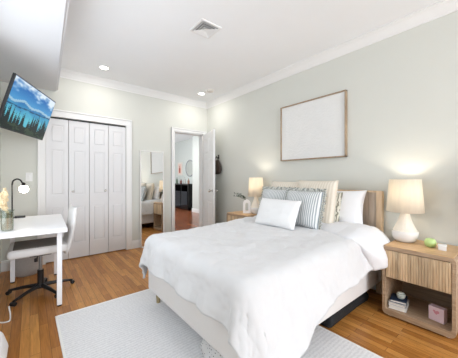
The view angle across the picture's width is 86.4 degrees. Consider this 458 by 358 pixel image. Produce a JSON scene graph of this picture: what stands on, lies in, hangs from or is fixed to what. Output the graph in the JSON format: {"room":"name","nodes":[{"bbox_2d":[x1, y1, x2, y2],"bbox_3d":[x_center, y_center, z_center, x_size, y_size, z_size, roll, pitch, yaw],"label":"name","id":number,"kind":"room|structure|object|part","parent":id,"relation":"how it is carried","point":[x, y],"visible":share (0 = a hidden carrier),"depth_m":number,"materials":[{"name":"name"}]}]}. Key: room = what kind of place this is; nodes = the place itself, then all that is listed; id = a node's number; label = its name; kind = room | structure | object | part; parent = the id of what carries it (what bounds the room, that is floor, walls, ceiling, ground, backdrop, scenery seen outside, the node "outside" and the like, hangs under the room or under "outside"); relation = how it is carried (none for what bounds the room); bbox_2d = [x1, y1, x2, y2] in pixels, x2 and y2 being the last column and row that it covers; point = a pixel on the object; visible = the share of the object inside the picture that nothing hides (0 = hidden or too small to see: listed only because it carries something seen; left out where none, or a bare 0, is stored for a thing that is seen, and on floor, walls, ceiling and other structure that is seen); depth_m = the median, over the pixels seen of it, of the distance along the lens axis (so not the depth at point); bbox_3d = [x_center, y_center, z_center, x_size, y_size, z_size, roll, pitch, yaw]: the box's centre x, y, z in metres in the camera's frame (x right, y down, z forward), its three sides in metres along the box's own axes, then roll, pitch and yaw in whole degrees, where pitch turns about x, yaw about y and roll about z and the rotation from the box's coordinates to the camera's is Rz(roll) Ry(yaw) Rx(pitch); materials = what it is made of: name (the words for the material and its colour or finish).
{"room":"bedroom","nodes":[
{"label":"bedroom","id":0,"kind":"room"},
{"bbox_2d":[0,81,0,272],"bbox_3d":[-0.655,-0.180,0.003,0.121,2.720,7.600,0,0,-37],"label":"wall","id":1,"kind":"structure","parent":0,"point":[0,81],"depth_m":3.06,"materials":[{"name":"paint"}]},
{"bbox_2d":[0,72,55,139],"bbox_3d":[-2.292,-0.716,2.570,0.498,0.504,0.905,0,0,-16],"label":"television","id":2,"kind":"object","parent":1,"relation":"attached to","point":[24,109],"visible":1,"depth_m":2.49,"materials":[{"name":"black plastic"}]},
{"bbox_2d":[0,0,69,91],"bbox_3d":[-0.432,-1.383,0.299,0.592,0.315,7.442,0,0,-37],"label":"soffit","id":3,"kind":"structure","parent":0,"point":[32,32],"depth_m":2.17,"materials":[{"name":"paint"}]},
{"bbox_2d":[1,77,206,260],"bbox_3d":[-1.782,-0.180,4.056,3.565,2.720,0.120,0,0,-39],"label":"wall","id":4,"kind":"structure","parent":0,"point":[152,118],"depth_m":3.88,"materials":[{"name":"paint"}]},
{"bbox_2d":[1,260,9,271],"bbox_3d":[-2.738,1.113,3.189,0.355,0.135,0.016,0,0,-39],"label":"baseboard","id":5,"kind":"structure","parent":4,"relation":"attached to","point":[5,265],"depth_m":3.10,"materials":[{"name":"white paint"}]},
{"bbox_2d":[26,173,31,180],"bbox_3d":[-2.664,-0.020,3.251,0.072,0.116,0.013,0,0,-39],"label":"light switch","id":6,"kind":"object","parent":4,"relation":"attached to","point":[28,175],"visible":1,"depth_m":3.25,"materials":[{"name":"white paint"}]},
{"bbox_2d":[37,109,131,264],"bbox_3d":[-2.108,0.105,3.691,1.245,2.150,0.034,0,0,-39],"label":"door frame","id":7,"kind":"structure","parent":4,"relation":"attached to","point":[41,144],"depth_m":3.68,"materials":[{"name":"white paint"}]},
{"bbox_2d":[50,117,124,126],"bbox_3d":[-2.147,-0.853,3.740,1.065,0.026,0.030,0,0,-39],"label":"closet track","id":8,"kind":"object","parent":4,"relation":"attached to","point":[50,117],"visible":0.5,"depth_m":3.69,"materials":[{"name":"black metal"}]},
{"bbox_2d":[46,118,67,262],"bbox_3d":[-2.444,0.161,3.472,0.260,2.014,0.027,0,0,-39],"label":"door","id":9,"kind":"structure","parent":8,"relation":"attached to","point":[57,129],"depth_m":3.46,"materials":[{"name":"white paint"}]},
{"bbox_2d":[68,120,88,258],"bbox_3d":[-2.227,0.161,3.627,0.260,2.014,0.062,0,0,-39],"label":"door","id":10,"kind":"structure","parent":8,"relation":"attached to","point":[78,132],"depth_m":3.63,"materials":[{"name":"white paint"}]},
{"bbox_2d":[89,123,107,254],"bbox_3d":[-2.021,0.161,3.795,0.260,2.014,0.062,0,0,-39],"label":"door","id":11,"kind":"structure","parent":8,"relation":"attached to","point":[98,133],"depth_m":3.79,"materials":[{"name":"white paint"}]},
{"bbox_2d":[108,125,125,251],"bbox_3d":[-1.825,0.161,3.977,0.260,2.014,0.027,0,0,-39],"label":"door","id":12,"kind":"structure","parent":8,"relation":"attached to","point":[116,135],"depth_m":3.96,"materials":[{"name":"white paint"}]},
{"bbox_2d":[60,68,206,108],"bbox_3d":[-1.410,-1.491,4.223,2.537,0.098,0.092,0,0,-39],"label":"crown molding","id":13,"kind":"structure","parent":4,"relation":"attached to","point":[64,73],"depth_m":4.00,"materials":[{"name":"white paint"}]},
{"bbox_2d":[132,239,139,248],"bbox_3d":[-1.352,1.113,4.320,0.710,0.135,0.016,0,0,-39],"label":"baseboard","id":14,"kind":"structure","parent":4,"relation":"attached to","point":[135,243],"depth_m":4.13,"materials":[{"name":"white paint"}]},
{"bbox_2d":[171,127,205,231],"bbox_3d":[-0.810,0.110,4.827,0.766,2.140,0.154,0,0,-39],"label":"door frame","id":15,"kind":"structure","parent":4,"relation":"attached to","point":[177,132],"depth_m":4.85,"materials":[{"name":"white paint"}]},
{"bbox_2d":[204,129,217,225],"bbox_3d":[-0.381,0.147,4.649,0.179,2.045,0.700,0,0,-20],"label":"door","id":16,"kind":"structure","parent":15,"relation":"attached to","point":[209,138],"depth_m":4.55,"materials":[{"name":"white paint"}]},
{"bbox_2d":[175,136,198,208],"bbox_3d":[-0.822,-0.180,8.460,0.520,2.720,5.490,0,0,-39],"label":"wall","id":17,"kind":"structure","parent":0,"point":[185,150],"depth_m":9.46,"materials":[{"name":"paint"}]},
{"bbox_2d":[178,162,182,174],"bbox_3d":[-2.037,-0.400,10.146,0.028,0.540,0.400,0,0,-39],"label":"framed print","id":18,"kind":"object","parent":17,"relation":"attached to","point":[180,164],"visible":1,"depth_m":10.09,"materials":[{"name":"red"}]},
{"bbox_2d":[185,160,191,176],"bbox_3d":[-1.529,-0.400,9.528,0.022,0.660,0.660,0,0,-39],"label":"wall mirror","id":19,"kind":"object","parent":17,"relation":"attached to","point":[188,168],"visible":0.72,"depth_m":9.54,"materials":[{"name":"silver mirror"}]},
{"bbox_2d":[0,208,457,357],"bbox_3d":[-0.393,1.230,4.002,5.950,0.100,13.300,0,0,-39],"label":"floor","id":20,"kind":"structure","parent":0,"point":[31,331],"depth_m":2.17,"materials":[{"name":"brown wood"}]},
{"bbox_2d":[0,330,7,357],"bbox_3d":[-1.510,1.096,1.466,0.250,0.168,0.402,0,0,-39],"label":"floor cushion","id":21,"kind":"object","parent":20,"relation":"on","point":[3,342],"visible":1,"depth_m":1.57,"materials":[{"name":"white fabric"}]},
{"bbox_2d":[15,256,38,276],"bbox_3d":[-2.507,1.041,3.027,0.312,0.278,0.312,0,0,-39],"label":"wastebasket","id":22,"kind":"object","parent":20,"relation":"on","point":[24,267],"visible":0.41,"depth_m":2.91,"materials":[{"name":"grey plastic"}]},
{"bbox_2d":[0,214,67,305],"bbox_3d":[-2.007,0.812,2.467,0.560,0.735,1.100,0,0,-37],"label":"desk","id":23,"kind":"object","parent":20,"relation":"on","point":[54,223],"visible":0.89,"depth_m":2.26,"materials":[{"name":"white paint"}]},
{"bbox_2d":[0,306,10,322],"bbox_3d":[-1.949,0.832,2.081,0.323,0.704,0.093,0,0,31],"label":"power cord","id":24,"kind":"object","parent":23,"relation":"hanging from","point":[8,306],"visible":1,"depth_m":2.06,"materials":[{"name":"white plastic"}]},
{"bbox_2d":[0,188,12,229],"bbox_3d":[-1.911,0.260,2.038,0.096,0.370,0.185,0,0,34],"label":"pampas vase","id":25,"kind":"object","parent":23,"relation":"on","point":[7,218],"visible":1,"depth_m":2.05,"materials":[{"name":"clear glass"}]},
{"bbox_3d":[-1.886,0.314,2.075,0.070,0.038,0.070,0,0,-39],"label":"green stem","id":26,"kind":"part","parent":25,"relation":"part of","materials":[{"name":"green plant"}]},
{"bbox_3d":[-2.448,0.825,2.761,0.040,0.687,0.040,0,0,-37],"label":"leg","id":27,"kind":"part","parent":23,"relation":"part of","materials":[{"name":"white paint"}]},
{"bbox_2d":[11,178,28,217],"bbox_3d":[-2.365,0.221,2.762,0.175,0.447,0.110,0,0,-39],"label":"desk lamp","id":28,"kind":"object","parent":23,"relation":"on","point":[23,188],"visible":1,"depth_m":2.74,"materials":[{"name":"black metal"}]},
{"bbox_3d":[-2.373,0.049,2.757,0.134,0.102,0.054,0,0,-39],"label":"arm","id":29,"kind":"part","parent":28,"relation":"part of","materials":[{"name":"black metal"}]},
{"bbox_3d":[-2.340,0.120,2.782,0.090,0.090,0.090,0,0,-39],"label":"bulb","id":30,"kind":"part","parent":28,"relation":"part of","materials":[{"name":"white"}]},
{"bbox_3d":[-2.129,0.825,3.001,0.040,0.687,0.040,0,0,-37],"label":"leg","id":31,"kind":"part","parent":23,"relation":"part of","materials":[{"name":"white paint"}]},
{"bbox_3d":[-1.575,0.825,2.267,0.040,0.687,0.040,0,0,-37],"label":"leg","id":32,"kind":"part","parent":23,"relation":"part of","materials":[{"name":"white paint"}]},
{"bbox_2d":[5,205,76,306],"bbox_3d":[-1.947,0.739,2.542,0.582,0.868,0.585,0,0,-39],"label":"office chair","id":33,"kind":"object","parent":20,"relation":"on","point":[44,246],"visible":0.91,"depth_m":2.47,"materials":[{"name":"white fabric"}]},
{"bbox_3d":[-2.104,1.112,2.490,0.259,0.068,0.044,0,0,-13],"label":"leg","id":34,"kind":"part","parent":33,"relation":"part of","materials":[{"name":"black plastic"}]},
{"bbox_3d":[-1.964,1.112,2.369,0.044,0.068,0.259,0,0,5],"label":"leg","id":35,"kind":"part","parent":33,"relation":"part of","materials":[{"name":"black plastic"}]},
{"bbox_3d":[-1.964,0.705,2.515,0.465,0.080,0.460,0,0,-39],"label":"seat","id":36,"kind":"part","parent":33,"relation":"part of","materials":[{"name":"white fabric"}]},
{"bbox_3d":[-1.805,1.112,2.464,0.259,0.068,0.044,0,0,23],"label":"leg","id":37,"kind":"part","parent":33,"relation":"part of","materials":[{"name":"black plastic"}]},
{"bbox_3d":[-1.840,1.112,2.638,0.259,0.068,0.044,0,0,-45],"label":"leg","id":38,"kind":"part","parent":33,"relation":"part of","materials":[{"name":"black plastic"}]},
{"bbox_3d":[-1.762,0.542,2.679,0.117,0.475,0.410,0,0,-39],"label":"backrest","id":39,"kind":"part","parent":33,"relation":"part of","materials":[{"name":"white fabric"}]},
{"bbox_2d":[140,150,163,247],"bbox_3d":[-1.347,0.348,4.289,0.430,1.665,0.027,0,-1,-40],"label":"mirror","id":40,"kind":"object","parent":20,"relation":"on","point":[151,162],"visible":0.77,"depth_m":4.28,"materials":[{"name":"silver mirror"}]},
{"bbox_2d":[175,183,191,210],"bbox_3d":[-1.915,0.690,9.717,0.365,0.980,1.760,0,0,-39],"label":"base cabinet","id":41,"kind":"object","parent":20,"relation":"on","point":[183,192],"visible":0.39,"depth_m":9.30,"materials":[{"name":"black paint"}]},
{"bbox_3d":[-2.042,0.780,9.594,0.013,0.600,0.570,0,0,-39],"label":"door","id":42,"kind":"part","parent":41,"relation":"part of","materials":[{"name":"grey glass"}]},
{"bbox_3d":[-1.684,0.780,9.156,0.013,0.600,0.460,0,0,-39],"label":"door","id":43,"kind":"part","parent":41,"relation":"part of","materials":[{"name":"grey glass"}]},
{"bbox_2d":[55,289,382,357],"bbox_3d":[-0.128,1.174,1.703,1.610,0.010,2.290,0,0,-40],"label":"area rug","id":44,"kind":"object","parent":20,"relation":"on","point":[133,325],"visible":0.52,"depth_m":1.82,"materials":[{"name":"white carpet"}]},
{"bbox_2d":[199,339,223,357],"bbox_3d":[-0.024,1.125,1.580,0.221,0.086,0.402,0,0,-39],"label":"blanket","id":45,"kind":"object","parent":44,"relation":"on","point":[208,351],"visible":0.12,"depth_m":1.59,"materials":[{"name":"fabric"}]},
{"bbox_2d":[227,210,256,221],"bbox_3d":[0.286,0.853,3.763,0.450,0.654,0.475,0,0,-39],"label":"nightstand","id":46,"kind":"object","parent":20,"relation":"on","point":[234,215],"visible":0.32,"depth_m":3.67,"materials":[{"name":"brown wood"}]},
{"bbox_3d":[0.118,0.680,3.626,0.012,0.229,0.424,0,0,-39],"label":"drawer","id":47,"kind":"part","parent":46,"relation":"part of","materials":[{"name":"brown wood"}]},
{"bbox_2d":[234,192,250,212],"bbox_3d":[0.195,0.369,3.720,0.263,0.314,0.137,0,0,1],"label":"vase","id":48,"kind":"object","parent":46,"relation":"on","point":[245,201],"visible":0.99,"depth_m":3.69,"materials":[{"name":"white ceramic"}]},
{"bbox_2d":[248,178,262,213],"bbox_3d":[0.403,0.256,3.651,0.238,0.540,0.238,0,0,41],"label":"table lamp","id":49,"kind":"object","parent":46,"relation":"on","point":[255,188],"visible":0.85,"depth_m":3.57,"materials":[{"name":"ceramic"}]},
{"bbox_3d":[0.403,0.127,3.651,0.238,0.282,0.238,0,0,41],"label":"lamp shade","id":50,"kind":"part","parent":49,"relation":"part of","materials":[{"name":"fabric"}]},
{"bbox_2d":[149,189,383,357],"bbox_3d":[0.413,0.654,2.421,1.960,1.052,1.350,0,0,-39],"label":"bed","id":51,"kind":"object","parent":20,"relation":"on","point":[210,330],"visible":0.18,"depth_m":1.98,"materials":[{"name":"grey fabric"}]},
{"bbox_3d":[1.148,0.137,3.021,0.052,0.017,1.240,0,0,-39],"label":"headboard rail","id":52,"kind":"part","parent":51,"relation":"part of","materials":[{"name":"brown wood"}]},
{"bbox_3d":[1.148,0.532,3.020,0.043,0.795,1.240,0,0,-39],"label":"headboard panel","id":53,"kind":"part","parent":51,"relation":"part of","materials":[{"name":"brown wood"}]},
{"bbox_3d":[1.559,0.654,2.520,0.059,1.052,0.055,0,0,-39],"label":"headboard post","id":54,"kind":"part","parent":51,"relation":"part of","materials":[{"name":"brown wood"}]},
{"bbox_3d":[0.390,0.694,2.402,1.870,0.199,1.330,0,0,-39],"label":"mattress","id":55,"kind":"object","parent":51,"relation":"on","visible":0},
{"bbox_2d":[139,215,389,357],"bbox_3d":[0.343,0.759,2.322,1.960,0.652,1.655,0,0,-39],"label":"duvet","id":56,"kind":"object","parent":55,"relation":"on","point":[270,288],"visible":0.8,"depth_m":1.61,"materials":[{"name":"white fabric"}]},
{"bbox_2d":[258,186,295,208],"bbox_3d":[0.569,0.320,2.940,0.187,0.447,0.531,0,0,-43],"label":"sham","id":57,"kind":"object","parent":56,"relation":"on","point":[271,192],"visible":0.29,"depth_m":2.95,"materials":[{"name":"grey fabric"}]},
{"bbox_2d":[255,198,301,230],"bbox_3d":[0.508,0.366,2.615,0.177,0.283,0.540,0,0,-39],"label":"lumbar cushion","id":58,"kind":"object","parent":56,"relation":"on","point":[279,213],"visible":1,"depth_m":2.53,"materials":[{"name":"white fabric"}]},
{"bbox_2d":[271,181,298,187],"bbox_3d":[0.705,0.276,3.068,0.210,0.487,0.500,0,0,-41],"label":"square cushion","id":59,"kind":"object","parent":56,"relation":"on","point":[274,183],"visible":0.14,"depth_m":3.06,"materials":[{"name":"beige fabric"}]},
{"bbox_2d":[285,187,326,229],"bbox_3d":[0.772,0.320,2.582,0.193,0.447,0.531,0,0,-34],"label":"sham","id":60,"kind":"object","parent":56,"relation":"on","point":[311,209],"visible":0.58,"depth_m":2.45,"materials":[{"name":"grey fabric"}]},
{"bbox_2d":[298,180,338,223],"bbox_3d":[0.940,0.269,2.687,0.210,0.502,0.502,0,0,-36],"label":"square cushion","id":61,"kind":"object","parent":56,"relation":"on","point":[331,187],"visible":0.36,"depth_m":2.52,"materials":[{"name":"beige fabric"}]},
{"bbox_2d":[334,192,342,221],"bbox_3d":[1.043,0.334,2.749,0.164,0.369,0.441,0,0,-42],"label":"cushion","id":62,"kind":"object","parent":56,"relation":"on","point":[339,195],"visible":0.12,"depth_m":2.59,"materials":[{"name":"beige fabric"}]},
{"bbox_2d":[337,190,366,223],"bbox_3d":[1.209,0.316,2.696,0.176,0.391,0.560,0,0,-39],"label":"pillow","id":63,"kind":"object","parent":56,"relation":"on","point":[351,209],"visible":0.34,"depth_m":2.53,"materials":[{"name":"white fabric"}]},
{"bbox_2d":[320,292,367,327],"bbox_3d":[0.946,1.122,2.257,0.739,0.116,0.410,0,0,-39],"label":"bag","id":64,"kind":"object","parent":20,"relation":"on","point":[349,308],"visible":0.34,"depth_m":2.05,"materials":[{"name":"fabric"}]},
{"bbox_2d":[382,240,457,337],"bbox_3d":[1.658,0.878,2.081,0.450,0.604,0.475,0,0,-39],"label":"nightstand","id":65,"kind":"object","parent":20,"relation":"on","point":[426,275],"visible":0.91,"depth_m":1.98,"materials":[{"name":"brown wood"}]},
{"bbox_2d":[388,303,408,312],"bbox_3d":[1.486,1.103,2.134,0.125,0.030,0.170,0,0,43],"label":"book","id":66,"kind":"object","parent":65,"relation":"on","point":[390,305],"visible":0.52,"depth_m":2.08,"materials":[{"name":"white paper"}]},
{"bbox_2d":[388,299,408,308],"bbox_3d":[1.486,1.077,2.134,0.165,0.022,0.120,0,0,-43],"label":"book","id":67,"kind":"object","parent":66,"relation":"on","point":[390,302],"visible":0.5,"depth_m":2.08,"materials":[{"name":"white paper"}]},
{"bbox_2d":[390,293,406,304],"bbox_3d":[1.488,1.054,2.139,0.115,0.020,0.155,0,0,39],"label":"book","id":68,"kind":"object","parent":67,"relation":"on","point":[393,298],"visible":0.73,"depth_m":2.11,"materials":[{"name":"blue paper"}]},
{"bbox_2d":[396,291,405,298],"bbox_3d":[1.495,1.016,2.123,0.066,0.057,0.066,0,0,-39],"label":"ceramic jar","id":69,"kind":"object","parent":68,"relation":"on","point":[400,295],"visible":1,"depth_m":2.10,"materials":[{"name":"white ceramic"}]},
{"bbox_2d":[386,179,424,242],"bbox_3d":[1.613,0.292,2.238,0.290,0.568,0.290,0,0,41],"label":"table lamp","id":70,"kind":"object","parent":65,"relation":"on","point":[405,197],"visible":1,"depth_m":2.15,"materials":[{"name":"ceramic"}]},
{"bbox_3d":[1.613,0.156,2.238,0.290,0.296,0.290,0,0,41],"label":"lamp shade","id":71,"kind":"part","parent":70,"relation":"part of","materials":[{"name":"fabric"}]},
{"bbox_3d":[1.490,0.731,1.944,0.012,0.229,0.424,0,0,-39],"label":"drawer","id":72,"kind":"part","parent":65,"relation":"part of","materials":[{"name":"brown wood"}]},
{"bbox_3d":[1.827,0.867,2.219,0.010,0.534,0.435,0,0,-39],"label":"panel","id":73,"kind":"part","parent":65,"relation":"part of","materials":[{"name":"brown wood"}]},
{"bbox_2d":[424,238,436,247],"bbox_3d":[1.697,0.542,2.057,0.082,0.068,0.082,0,0,-39],"label":"candle","id":74,"kind":"object","parent":65,"relation":"on","point":[429,242],"visible":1,"depth_m":2.03,"materials":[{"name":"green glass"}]},
{"bbox_2d":[429,303,446,324],"bbox_3d":[1.645,1.065,1.922,0.057,0.108,0.100,0,0,-27],"label":"box","id":75,"kind":"object","parent":65,"relation":"on","point":[437,313],"visible":1,"depth_m":1.90,"materials":[{"name":"pink cardboard"}]},
{"bbox_2d":[438,243,446,250],"bbox_3d":[1.717,0.554,1.964,0.056,0.044,0.056,0,0,43],"label":"trinket box","id":76,"kind":"object","parent":65,"relation":"on","point":[443,247],"visible":1,"depth_m":1.95,"materials":[{"name":"ceramic"}]},
{"bbox_2d":[61,0,440,142],"bbox_3d":[-0.393,-1.590,4.002,5.950,0.100,13.300,0,0,-39],"label":"ceiling","id":77,"kind":"structure","parent":0,"point":[149,44],"depth_m":2.65,"materials":[{"name":"paint"}]},
{"bbox_2d":[98,65,109,69],"bbox_3d":[-1.734,-1.536,3.386,0.144,0.008,0.144,0,0,-39],"label":"recessed light","id":78,"kind":"object","parent":77,"relation":"in","point":[103,67],"visible":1,"depth_m":3.38,"materials":[{"name":"white paint"}]},
{"bbox_2d":[189,18,221,38],"bbox_3d":[-0.242,-1.531,2.512,0.244,0.018,0.244,0,0,-39],"label":"ceiling vent","id":79,"kind":"object","parent":77,"relation":"in","point":[203,27],"visible":1,"depth_m":2.50,"materials":[{"name":"white metal"}]},
{"bbox_2d":[207,11,457,245],"bbox_3d":[1.970,-0.180,2.181,0.120,2.720,7.530,0,0,-39],"label":"wall","id":80,"kind":"structure","parent":0,"point":[402,88],"depth_m":2.57,"materials":[{"name":"paint"}]},
{"bbox_2d":[280,89,346,160],"bbox_3d":[1.056,-0.635,3.171,0.044,0.770,0.940,0,0,-39],"label":"wall art","id":81,"kind":"object","parent":80,"relation":"attached to","point":[316,128],"visible":1,"depth_m":3.10,"materials":[{"name":"white paper"}]},
{"bbox_2d":[206,0,457,108],"bbox_3d":[1.850,-1.491,2.160,0.092,0.098,7.410,0,0,-39],"label":"crown molding","id":82,"kind":"structure","parent":80,"relation":"attached to","point":[441,8],"depth_m":2.71,"materials":[{"name":"white paint"}]},
{"bbox_3d":[-0.222,-0.420,4.722,0.066,0.080,0.030,0,0,-39],"label":"wall hook","id":83,"kind":"object","parent":80,"relation":"attached to","visible":0},
{"bbox_2d":[215,157,221,173],"bbox_3d":[-0.240,-0.254,4.708,0.090,0.347,0.319,0,0,-39],"label":"shoulder bag","id":84,"kind":"object","parent":83,"relation":"hanging from","point":[218,168],"visible":0.78,"depth_m":4.64,"materials":[{"name":"brown leather"}]}
]}

